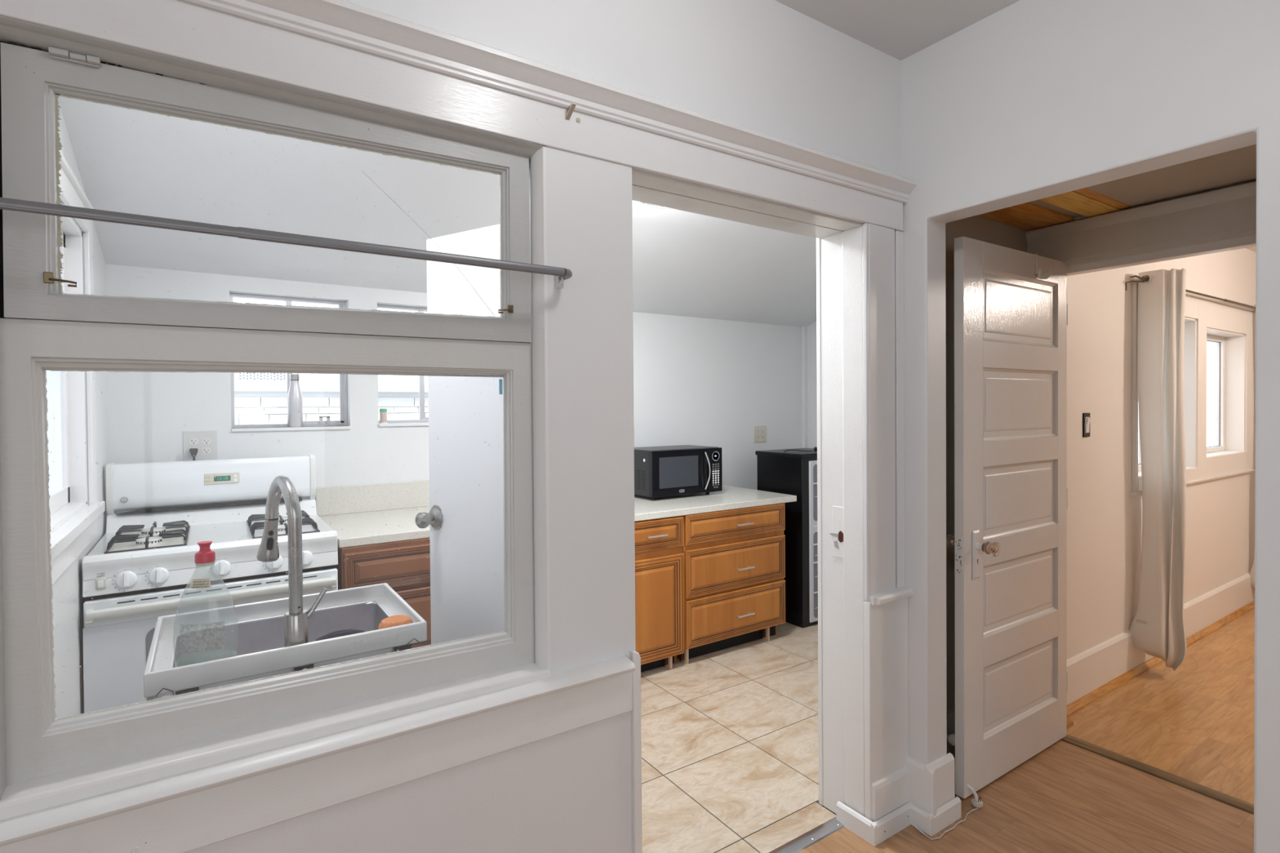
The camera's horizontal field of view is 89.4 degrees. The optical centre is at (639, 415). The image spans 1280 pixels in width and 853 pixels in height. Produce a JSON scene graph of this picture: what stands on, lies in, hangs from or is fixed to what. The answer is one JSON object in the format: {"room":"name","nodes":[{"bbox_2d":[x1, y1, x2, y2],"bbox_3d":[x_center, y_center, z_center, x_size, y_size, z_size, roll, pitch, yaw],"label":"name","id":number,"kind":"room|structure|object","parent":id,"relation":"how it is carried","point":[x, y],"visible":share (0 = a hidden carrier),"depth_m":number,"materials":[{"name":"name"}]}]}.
{"room":"hallway","nodes":[
{"label":"hallway","id":0,"kind":"room"},
{"bbox_2d":[49,97,109,719],"bbox_3d":[-1.805,0.076,1.925,0.140,2.750,2.035,-1,1,-34],"label":"wall","id":1,"kind":"structure","parent":0,"point":[67,589],"depth_m":2.10,"materials":[{"name":"paint"}]},
{"bbox_2d":[45,150,105,584],"bbox_3d":[-1.685,-0.143,1.772,0.175,1.190,1.460,-1,1,-34],"label":"window","id":2,"kind":"structure","parent":1,"relation":"in","point":[65,394],"depth_m":2.23,"materials":[{"name":"paint"}]},
{"bbox_2d":[57,96,816,327],"bbox_3d":[-0.026,-0.869,3.225,4.685,0.497,2.235,-1,1,-34],"label":"ceiling","id":3,"kind":"structure","parent":0,"point":[686,264],"depth_m":2.75,"materials":[{"name":"paint"}]},
{"bbox_2d":[631,200,673,208],"bbox_3d":[0.143,-0.974,2.793,0.480,0.040,0.480,-1,1,-34],"label":"recessed light","id":4,"kind":"object","parent":3,"relation":"in","point":[639,203],"visible":0.06,"depth_m":2.96,"materials":[{"name":"white plastic"}]},
{"bbox_2d":[105,263,802,489],"bbox_3d":[-0.546,0.041,4.083,4.620,2.750,0.160,-1,1,-34],"label":"wall","id":5,"kind":"structure","parent":0,"point":[698,381],"depth_m":3.49,"materials":[{"name":"paint"}]},
{"bbox_2d":[182,431,217,461],"bbox_3d":[-2.035,0.143,2.991,0.130,0.139,0.007,-1,1,-34],"label":"power outlet","id":6,"kind":"object","parent":5,"relation":"attached to","point":[206,442],"visible":0.88,"depth_m":2.99,"materials":[{"name":"grey plastic"}]},
{"bbox_2d":[189,448,198,460],"bbox_3d":[-2.042,0.259,2.961,0.032,0.214,0.034,-1,1,-34],"label":"plug","id":7,"kind":"object","parent":6,"relation":"attached to","point":[193,451],"visible":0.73,"depth_m":2.95,"materials":[{"name":"black plastic"}]},
{"bbox_2d":[189,438,198,444],"bbox_3d":[-2.054,0.121,2.976,0.035,0.029,0.003,-1,1,-34],"label":"socket","id":8,"kind":"object","parent":6,"relation":"attached to","point":[192,441],"depth_m":2.97,"materials":[{"name":"white plastic"}]},
{"bbox_2d":[201,438,210,444],"bbox_3d":[-2.014,0.120,3.002,0.035,0.029,0.003,-1,1,-34],"label":"socket","id":9,"kind":"object","parent":6,"relation":"attached to","point":[204,441],"depth_m":3.00,"materials":[{"name":"white plastic"}]},
{"bbox_2d":[202,447,211,453],"bbox_3d":[-2.013,0.165,3.003,0.035,0.029,0.003,-1,1,-34],"label":"socket","id":10,"kind":"object","parent":6,"relation":"attached to","point":[205,450],"depth_m":3.00,"materials":[{"name":"white plastic"}]},
{"bbox_2d":[229,293,351,431],"bbox_3d":[-1.752,-0.260,3.249,0.521,0.670,0.137,-1,1,-34],"label":"window","id":11,"kind":"structure","parent":5,"relation":"in","point":[342,424],"depth_m":3.27,"materials":[{"name":"silver metal"}]},
{"bbox_2d":[287,373,302,426],"bbox_3d":[-1.726,-0.084,3.233,0.069,0.285,0.069,-1,1,-34],"label":"water bottle","id":12,"kind":"object","parent":11,"relation":"on","point":[295,419],"visible":0.92,"depth_m":3.21,"materials":[{"name":"grey metal"}]},
{"bbox_2d":[315,480,429,515],"bbox_3d":[-1.167,0.430,3.564,1.120,0.142,0.020,-1,1,-34],"label":"backsplash","id":13,"kind":"structure","parent":5,"relation":"attached to","point":[404,495],"depth_m":3.39,"materials":[{"name":"stone"}]},
{"bbox_2d":[377,304,428,426],"bbox_3d":[-1.206,-0.273,3.613,0.513,0.660,0.137,-1,1,-34],"label":"window","id":14,"kind":"structure","parent":5,"relation":"in","point":[424,420],"depth_m":3.59,"materials":[{"name":"silver metal"}]},
{"bbox_2d":[379,408,386,423],"bbox_3d":[-1.373,0.004,3.459,0.038,0.080,0.038,-1,1,-34],"label":"jar","id":15,"kind":"object","parent":14,"relation":"on","point":[383,418],"visible":1,"depth_m":3.44,"materials":[{"name":"beige plastic"}]},
{"bbox_2d":[753,425,766,442],"bbox_3d":[0.922,0.144,4.962,0.131,0.128,0.007,-1,1,-34],"label":"wall outlet","id":16,"kind":"object","parent":5,"relation":"attached to","point":[759,432],"visible":1,"depth_m":4.96,"materials":[{"name":"beige plastic"}]},
{"bbox_2d":[801,325,808,448],"bbox_3d":[1.334,0.334,5.224,0.035,2.110,0.030,-1,1,-34],"label":"trim","id":17,"kind":"structure","parent":5,"relation":"attached to","point":[804,329],"depth_m":5.21,"materials":[{"name":"paint"}]},
{"bbox_2d":[185,0,901,852],"bbox_3d":[-0.919,0.093,1.171,4.568,2.720,0.203,-1,1,-34],"label":"wall","id":18,"kind":"structure","parent":0,"point":[769,67],"depth_m":1.59,"materials":[{"name":"paint"}]},
{"bbox_2d":[130,846,140,852],"bbox_3d":[-0.847,0.732,1.086,0.013,0.013,0.003,-1,1,-34],"label":"screw","id":19,"kind":"object","parent":18,"relation":"attached to","point":[136,849],"visible":1,"depth_m":1.09,"materials":[{"name":"paint"}]},
{"bbox_2d":[0,15,551,820],"bbox_3d":[-1.349,0.011,0.820,2.664,1.300,0.108,-1,1,-34],"label":"window","id":20,"kind":"structure","parent":18,"relation":"in","point":[46,762],"depth_m":1.18,"materials":[{"name":"paint"}]},
{"bbox_2d":[43,271,76,287],"bbox_3d":[-0.951,-0.223,1.060,0.044,0.023,0.011,-1,1,-19],"label":"hook","id":21,"kind":"object","parent":20,"relation":"attached to","point":[48,277],"visible":1,"depth_m":1.06,"materials":[{"name":"gold metal"}]},
{"bbox_2d":[498,378,502,394],"bbox_3d":[-0.329,-0.068,1.528,0.008,0.036,0.001,-1,1,-34],"label":"tape","id":22,"kind":"object","parent":20,"relation":"attached to","point":[500,389],"visible":1,"depth_m":1.53,"materials":[{"name":"blue"}]},
{"bbox_2d":[497,304,513,313],"bbox_3d":[-0.307,-0.245,1.489,0.012,0.023,0.041,0,1,40],"label":"hook","id":23,"kind":"object","parent":20,"relation":"attached to","point":[510,308],"visible":1,"depth_m":1.50,"materials":[{"name":"gold metal"}]},
{"bbox_2d":[0,197,572,288],"bbox_3d":[-1.122,-0.304,0.867,2.302,0.036,0.080,-1,1,-34],"label":"curtain rod","id":24,"kind":"object","parent":18,"relation":"attached to","point":[561,274],"visible":1,"depth_m":1.14,"materials":[{"name":"grey metal"}]},
{"bbox_2d":[0,671,632,852],"bbox_3d":[-1.392,0.711,0.740,3.286,0.122,0.026,-1,1,-34],"label":"trim","id":25,"kind":"structure","parent":18,"relation":"attached to","point":[193,821],"depth_m":1.25,"materials":[{"name":"paint"}]},
{"bbox_2d":[0,655,635,847],"bbox_3d":[-1.389,0.649,0.721,3.272,0.036,0.060,-1,1,-34],"label":"trim","id":26,"kind":"structure","parent":18,"relation":"attached to","point":[18,828],"depth_m":1.19,"materials":[{"name":"paint"}]},
{"bbox_2d":[0,0,902,231],"bbox_3d":[-0.926,-0.670,1.046,4.436,0.102,0.018,-1,1,-34],"label":"trim","id":27,"kind":"structure","parent":18,"relation":"attached to","point":[177,28],"depth_m":1.34,"materials":[{"name":"paint"}]},
{"bbox_2d":[414,224,503,644],"bbox_3d":[-0.421,0.418,2.019,0.658,2.018,0.176,0,1,32],"label":"door","id":28,"kind":"structure","parent":18,"relation":"in","point":[465,594],"depth_m":2.08,"materials":[{"name":"paint"}]},
{"bbox_2d":[179,0,916,204],"bbox_3d":[-0.909,-0.754,1.030,4.449,0.074,0.062,-1,1,-34],"label":"trim","id":29,"kind":"structure","parent":18,"relation":"attached to","point":[343,23],"depth_m":1.46,"materials":[{"name":"paint"}]},
{"bbox_2d":[564,102,576,119],"bbox_3d":[-0.165,-0.717,1.525,0.016,0.028,0.031,-1,1,-34],"label":"metal bracket","id":30,"kind":"object","parent":18,"relation":"attached to","point":[567,112],"visible":1,"depth_m":1.53,"materials":[{"name":"silver metal"}]},
{"bbox_2d":[629,649,642,852],"bbox_3d":[-0.015,1.020,1.663,0.024,0.842,0.038,-1,1,-34],"label":"trim","id":31,"kind":"structure","parent":18,"relation":"attached to","point":[635,715],"depth_m":1.65,"materials":[{"name":"paint"}]},
{"bbox_2d":[631,168,862,238],"bbox_3d":[0.311,-0.684,2.006,1.100,0.104,0.206,-1,1,-34],"label":"trim","id":32,"kind":"structure","parent":18,"relation":"attached to","point":[646,187],"depth_m":1.96,"materials":[{"name":"paint"}]},
{"bbox_2d":[829,506,843,558],"bbox_3d":[0.698,0.413,2.288,0.004,0.180,0.070,-1,1,-34],"label":"strike plate","id":33,"kind":"object","parent":18,"relation":"attached to","point":[837,512],"visible":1,"depth_m":2.28,"materials":[{"name":"paint"}]},
{"bbox_2d":[816,226,864,816],"bbox_3d":[0.737,0.357,2.298,0.094,2.140,0.208,-1,1,-34],"label":"trim","id":34,"kind":"structure","parent":18,"relation":"attached to","point":[839,257],"depth_m":2.27,"materials":[{"name":"paint"}]},
{"bbox_2d":[862,222,904,601],"bbox_3d":[0.846,-0.010,2.234,0.215,1.274,0.017,-1,1,-34],"label":"trim","id":35,"kind":"structure","parent":18,"relation":"attached to","point":[883,318],"depth_m":2.21,"materials":[{"name":"paint"}]},
{"bbox_2d":[863,597,908,821],"bbox_3d":[0.856,1.027,2.242,0.215,0.800,0.024,-1,1,-34],"label":"trim","id":36,"kind":"structure","parent":18,"relation":"attached to","point":[886,624],"depth_m":2.22,"materials":[{"name":"paint"}]},
{"bbox_2d":[869,586,913,605],"bbox_3d":[0.864,0.623,2.231,0.204,0.035,0.044,-1,1,-34],"label":"trim","id":37,"kind":"structure","parent":18,"relation":"attached to","point":[903,592],"depth_m":2.21,"materials":[{"name":"paint"}]},
{"bbox_2d":[835,796,960,846],"bbox_3d":[0.917,1.393,2.219,0.448,0.068,0.142,0,1,-3],"label":"baseboard","id":38,"kind":"structure","parent":18,"relation":"attached to","point":[875,833],"depth_m":2.21,"materials":[{"name":"white wood"}]},
{"bbox_2d":[871,752,955,822],"bbox_3d":[0.950,1.317,2.236,0.343,0.220,0.117,-1,1,-34],"label":"baseboard","id":39,"kind":"structure","parent":18,"relation":"attached to","point":[929,787],"depth_m":2.24,"materials":[{"name":"paint"}]},
{"bbox_2d":[807,321,817,448],"bbox_3d":[1.943,0.018,4.424,0.100,2.750,2.035,-1,1,-34],"label":"wall","id":40,"kind":"structure","parent":0,"point":[811,328],"depth_m":5.17,"materials":[{"name":"paint"}]},
{"bbox_2d":[775,0,1019,60],"bbox_3d":[0.160,-1.274,-0.584,4.690,0.120,4.305,-1,1,-34],"label":"ceiling","id":41,"kind":"structure","parent":0,"point":[900,29],"depth_m":2.03,"materials":[{"name":"paint"}]},
{"bbox_2d":[640,608,1254,852],"bbox_3d":[1.831,1.499,1.868,10.120,0.150,6.500,-1,1,-34],"label":"floor","id":42,"kind":"structure","parent":0,"point":[730,736],"depth_m":2.61,"materials":[{"name":"brown tile"}]},
{"bbox_2d":[81,454,337,713],"bbox_3d":[-1.699,0.810,2.623,0.772,1.224,0.740,-1,1,-34],"label":"gas stove","id":43,"kind":"object","parent":42,"relation":"on","point":[137,519],"visible":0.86,"depth_m":2.41,"materials":[{"name":"white metal"}]},
{"bbox_2d":[95,573,106,590],"bbox_3d":[-1.795,0.553,2.153,0.026,0.055,0.014,-1,1,-34],"label":"switch","id":44,"kind":"object","parent":43,"relation":"in","point":[100,578],"depth_m":2.15,"materials":[{"name":"white plastic"}]},
{"bbox_2d":[81,498,337,581],"bbox_3d":[-1.711,0.474,2.634,0.772,0.136,0.704,-1,1,-34],"label":"cooktop","id":45,"kind":"object","parent":43,"relation":"in","point":[140,529],"depth_m":2.50,"materials":[{"name":"metal"}]},
{"bbox_2d":[82,568,337,713],"bbox_3d":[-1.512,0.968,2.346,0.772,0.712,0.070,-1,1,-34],"label":"oven","id":46,"kind":"object","parent":43,"relation":"in","point":[121,642],"depth_m":2.20,"materials":[{"name":"white metal"}]},
{"bbox_2d":[143,582,426,697],"bbox_3d":[-0.935,0.997,1.739,0.596,0.900,0.470,-1,1,-34],"label":"utility sink","id":47,"kind":"object","parent":42,"relation":"on","point":[265,625],"visible":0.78,"depth_m":1.74,"materials":[{"name":"metal"}]},
{"bbox_2d":[173,541,238,666],"bbox_3d":[-1.005,0.442,1.496,0.132,0.298,0.083,-1,1,-12],"label":"soap bottle","id":48,"kind":"object","parent":47,"relation":"on","point":[212,637],"visible":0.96,"depth_m":1.47,"materials":[{"name":"clear plastic"}]},
{"bbox_2d":[169,601,391,667],"bbox_3d":[-0.954,0.713,1.762,0.518,0.250,0.329,-1,1,-34],"label":"basin","id":49,"kind":"object","parent":47,"relation":"in","point":[261,633],"depth_m":1.88,"materials":[{"name":"metal"}]},
{"bbox_2d":[256,475,327,647],"bbox_3d":[-0.911,0.370,1.646,0.250,0.436,0.091,0,1,31],"label":"kitchen faucet","id":50,"kind":"object","parent":47,"relation":"on","point":[295,633],"visible":0.98,"depth_m":1.58,"materials":[{"name":"metal"}]},
{"bbox_2d":[266,537,273,550],"bbox_3d":[-0.969,0.336,1.692,0.015,0.033,0.008,5,5,-34],"label":"switch","id":51,"kind":"object","parent":50,"relation":"attached to","point":[269,540],"depth_m":1.69,"materials":[{"name":"black plastic"}]},
{"bbox_2d":[315,629,364,640],"bbox_3d":[-0.762,0.570,1.647,0.120,0.036,0.050,-1,1,-34],"label":"sponge","id":52,"kind":"object","parent":47,"relation":"on","point":[341,633],"visible":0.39,"depth_m":1.64,"materials":[{"name":"grey"}]},
{"bbox_2d":[378,614,413,629],"bbox_3d":[-0.647,0.561,1.714,0.088,0.051,0.075,-1,1,-34],"label":"sponge","id":53,"kind":"object","parent":47,"relation":"on","point":[394,620],"visible":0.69,"depth_m":1.70,"materials":[{"name":"orange"}]},
{"bbox_2d":[335,537,431,648],"bbox_3d":[-1.049,0.986,3.168,0.858,0.889,0.752,-1,1,-34],"label":"base cabinet","id":54,"kind":"object","parent":42,"relation":"on","point":[397,560],"visible":0.05,"depth_m":2.77,"materials":[{"name":"brown wood"}]},
{"bbox_2d":[315,480,430,547],"bbox_3d":[-0.973,0.450,3.273,1.120,0.178,0.720,-1,1,-34],"label":"countertop","id":55,"kind":"structure","parent":54,"relation":"on","point":[357,522],"depth_m":3.29,"materials":[{"name":"stone"}]},
{"bbox_2d":[634,515,684,672],"bbox_3d":[-0.131,0.989,3.780,0.466,0.856,0.752,-1,1,-34],"label":"base cabinet","id":56,"kind":"object","parent":42,"relation":"on","point":[659,542],"visible":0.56,"depth_m":3.53,"materials":[{"name":"brown wood"}]},
{"bbox_2d":[675,502,785,664],"bbox_3d":[0.399,0.981,4.133,0.800,0.856,0.752,-1,1,-34],"label":"base cabinet","id":57,"kind":"object","parent":42,"relation":"on","point":[734,560],"visible":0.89,"depth_m":3.83,"materials":[{"name":"brown wood"}]},
{"bbox_2d":[634,484,796,521],"bbox_3d":[0.163,0.537,4.010,1.505,0.037,0.754,-1,1,-34],"label":"countertop","id":58,"kind":"structure","parent":57,"relation":"on","point":[731,497],"depth_m":3.89,"materials":[{"name":"stone"}]},
{"bbox_2d":[634,444,722,499],"bbox_3d":[0.216,0.363,4.191,0.557,0.304,0.400,-1,1,-34],"label":"microwave","id":59,"kind":"object","parent":58,"relation":"on","point":[664,471],"visible":0.93,"depth_m":4.03,"materials":[{"name":"black metal"}]},
{"bbox_2d":[755,448,817,627],"bbox_3d":[1.161,0.824,4.545,0.518,1.148,0.453,-1,1,-34],"label":"mini fridge","id":60,"kind":"object","parent":42,"relation":"on","point":[794,473],"visible":0.4,"depth_m":4.29,"materials":[{"name":"black metal"}]},
{"bbox_2d":[783,447,817,451],"bbox_3d":[1.100,0.234,4.432,0.227,0.034,0.025,0,1,11],"label":"cord","id":61,"kind":"object","parent":60,"relation":"on","point":[815,448],"visible":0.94,"depth_m":4.43,"materials":[{"name":"black plastic"}]},
{"bbox_2d":[768,817,844,852],"bbox_3d":[0.323,1.430,2.017,0.927,0.008,0.054,-1,1,-34],"label":"threshold strip","id":62,"kind":"object","parent":42,"relation":"on","point":[802,842],"visible":1,"depth_m":2.18,"materials":[{"name":"silver metal"}]},
{"bbox_2d":[914,808,977,839],"bbox_3d":[1.095,1.422,2.250,0.288,0.006,0.094,-1,1,-17],"label":"chain","id":63,"kind":"object","parent":42,"relation":"on","point":[973,810],"visible":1,"depth_m":2.22,"materials":[{"name":"silver metal"}]},
{"bbox_2d":[966,784,982,808],"bbox_3d":[1.224,1.393,2.365,0.040,0.061,0.057,-1,1,-34],"label":"door stop","id":64,"kind":"object","parent":42,"relation":"on","point":[975,802],"visible":1,"depth_m":2.35,"materials":[{"name":"beige rubber"}]},
{"bbox_2d":[1066,718,1074,728],"bbox_3d":[1.911,1.401,2.936,0.120,0.018,0.060,-1,1,-34],"label":"door stop","id":65,"kind":"object","parent":42,"relation":"on","point":[1069,723],"visible":0.29,"depth_m":2.94,"materials":[{"name":"brown wood"}]},
{"bbox_2d":[1060,734,1253,814],"bbox_3d":[2.112,1.410,2.457,0.076,0.011,0.930,-1,1,-34],"label":"threshold","id":66,"kind":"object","parent":42,"relation":"on","point":[1242,805],"depth_m":2.53,"materials":[{"name":"brown wood"}]},
{"bbox_2d":[900,0,1279,852],"bbox_3d":[2.075,0.076,0.693,0.120,2.720,4.050,-1,1,-34],"label":"wall","id":67,"kind":"structure","parent":0,"point":[1030,100],"depth_m":1.84,"materials":[{"name":"paint"}]},
{"bbox_2d":[946,236,1067,799],"bbox_3d":[1.517,0.375,2.602,0.820,2.065,0.194,-1,1,-34],"label":"door","id":68,"kind":"structure","parent":67,"relation":"in","point":[1009,541],"depth_m":2.55,"materials":[{"name":"paint"}]},
{"bbox_2d":[1034,253,1052,279],"bbox_3d":[1.624,-0.609,2.649,0.098,0.104,0.080,-1,1,-34],"label":"hook","id":69,"kind":"object","parent":68,"relation":"hanging from","point":[1037,275],"visible":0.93,"depth_m":2.64,"materials":[{"name":"white plastic"}]},
{"bbox_2d":[945,215,1256,715],"bbox_3d":[3.187,0.080,3.940,5.330,2.620,0.140,-1,1,-34],"label":"wall","id":70,"kind":"structure","parent":0,"point":[1104,522],"depth_m":3.35,"materials":[{"name":"paint"}]},
{"bbox_2d":[946,711,955,771],"bbox_3d":[1.393,1.306,2.682,0.920,0.225,0.018,-1,1,-34],"label":"baseboard","id":71,"kind":"structure","parent":70,"relation":"attached to","point":[951,717],"depth_m":2.57,"materials":[{"name":"paint"}]},
{"bbox_2d":[946,733,955,746],"bbox_3d":[1.221,1.266,2.525,0.044,0.044,0.051,-1,1,-34],"label":"bumper cover","id":72,"kind":"object","parent":70,"relation":"attached to","point":[950,738],"visible":0.73,"depth_m":2.51,"materials":[{"name":"white plastic"}]},
{"bbox_2d":[1082,413,1090,437],"bbox_3d":[2.214,0.048,3.198,0.072,0.120,0.015,-1,1,-34],"label":"light switch","id":73,"kind":"object","parent":70,"relation":"attached to","point":[1086,416],"visible":1,"depth_m":3.19,"materials":[{"name":"black"}]},
{"bbox_2d":[1066,572,1254,717],"bbox_3d":[3.679,1.266,4.165,4.290,0.234,0.044,-1,1,-34],"label":"baseboard","id":74,"kind":"structure","parent":70,"relation":"attached to","point":[1098,665],"depth_m":3.47,"materials":[{"name":"paint"}]},
{"bbox_2d":[1125,275,1255,309],"bbox_3d":[3.592,-0.722,4.067,2.334,0.078,0.092,-1,1,-34],"label":"curtain rod","id":75,"kind":"object","parent":70,"relation":"attached to","point":[1143,279],"visible":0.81,"depth_m":3.92,"materials":[{"name":"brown metal"}]},
{"bbox_2d":[1128,268,1186,671],"bbox_3d":[2.771,0.289,3.443,0.228,2.111,0.199,-1,1,-12],"label":"window curtain","id":76,"kind":"object","parent":75,"relation":"hanging from","point":[1162,298],"visible":1,"depth_m":3.41,"materials":[{"name":"white fabric"}]},
{"bbox_2d":[1249,304,1255,588],"bbox_3d":[4.505,0.270,4.598,0.196,2.125,0.223,-1,1,-34],"label":"window curtain","id":77,"kind":"object","parent":75,"relation":"hanging from","point":[1252,570],"visible":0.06,"depth_m":4.63,"materials":[{"name":"white fabric"}]},
{"bbox_2d":[1129,278,1255,495],"bbox_3d":[3.516,-0.165,4.133,2.140,1.170,0.171,-1,1,-34],"label":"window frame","id":78,"kind":"structure","parent":70,"relation":"in","point":[1201,313],"depth_m":4.06,"materials":[{"name":"paint"}]},
{"bbox_2d":[1206,327,1244,457],"bbox_3d":[3.893,-0.144,4.399,0.822,0.844,0.147,-1,1,-34],"label":"window","id":79,"kind":"structure","parent":78,"relation":"attached to","point":[1230,346],"depth_m":4.61,"materials":[{"name":"paint"}]},
{"bbox_2d":[1074,206,1132,219],"bbox_3d":[2.555,0.119,1.849,0.120,2.600,2.680,-1,1,-34],"label":"wall","id":80,"kind":"structure","parent":0,"point":[1083,216],"depth_m":2.75,"materials":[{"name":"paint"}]},
{"bbox_2d":[1025,179,1256,266],"bbox_3d":[2.158,-0.738,2.311,0.048,0.192,1.460,-1,1,-34],"label":"trim","id":81,"kind":"structure","parent":80,"relation":"attached to","point":[1226,212],"depth_m":2.52,"materials":[{"name":"white paint"}]},
{"bbox_2d":[1066,234,1256,275],"bbox_3d":[2.127,-0.633,2.474,0.060,0.036,0.925,-1,1,-34],"label":"trim","id":82,"kind":"structure","parent":80,"relation":"attached to","point":[1246,242],"depth_m":2.53,"materials":[{"name":"paint"}]},
{"bbox_2d":[1028,143,1256,217],"bbox_3d":[2.054,-0.870,1.640,0.920,0.090,2.460,-1,1,-34],"label":"ceiling","id":83,"kind":"structure","parent":0,"point":[1237,166],"depth_m":2.29,"materials":[{"name":"paint"}]},
{"bbox_2d":[977,202,1074,230],"bbox_3d":[1.423,-0.832,2.584,0.916,0.012,0.186,-1,1,-34],"label":"board","id":84,"kind":"object","parent":83,"relation":"attached to","point":[1027,215],"visible":0.44,"depth_m":2.70,"materials":[{"name":"brown wood"}]},
{"bbox_2d":[1038,191,1119,217],"bbox_3d":[1.536,-0.831,2.415,0.916,0.012,0.113,-1,1,-34],"label":"board","id":85,"kind":"object","parent":83,"relation":"attached to","point":[1073,201],"visible":0.44,"depth_m":2.54,"materials":[{"name":"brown wood"}]},
{"bbox_2d":[1073,187,1131,208],"bbox_3d":[1.579,-0.833,2.350,0.916,0.008,0.037,-1,1,-34],"label":"board","id":86,"kind":"object","parent":83,"relation":"attached to","point":[1085,191],"visible":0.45,"depth_m":2.48,"materials":[{"name":"brown wood"}]},
{"bbox_2d":[1246,246,1256,252],"bbox_3d":[4.749,-1.215,2.485,4.510,0.100,4.280,-1,1,-34],"label":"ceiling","id":87,"kind":"structure","parent":0,"point":[1253,248],"depth_m":4.60,"materials":[{"name":"white paint"}]},
{"label":"outside","id":88,"kind":"structure","parent":0,"visible":0},
{"bbox_3d":[2.925,1.615,1.961,25.000,0.100,24.000,-1,1,-34],"label":"ground","id":89,"kind":"structure","parent":88,"visible":0},
{"bbox_2d":[234,372,311,381],"bbox_3d":[-2.763,0.425,4.769,0.600,2.300,0.304,-1,1,-34],"label":"grille","id":90,"kind":"object","parent":89,"relation":"on","point":[241,375],"visible":0.12,"depth_m":4.64,"materials":[{"name":"grey metal"}]},
{"bbox_2d":[232,297,427,382],"bbox_3d":[-2.456,-0.216,5.933,6.500,3.550,0.200,-1,1,-34],"label":"wall","id":91,"kind":"structure","parent":89,"relation":"on","point":[315,377],"depth_m":5.65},
{"bbox_2d":[234,380,428,424],"bbox_3d":[-1.764,0.664,4.826,4.000,1.805,0.260,-1,1,-34],"label":"wall","id":92,"kind":"structure","parent":89,"relation":"on","point":[401,401],"depth_m":4.40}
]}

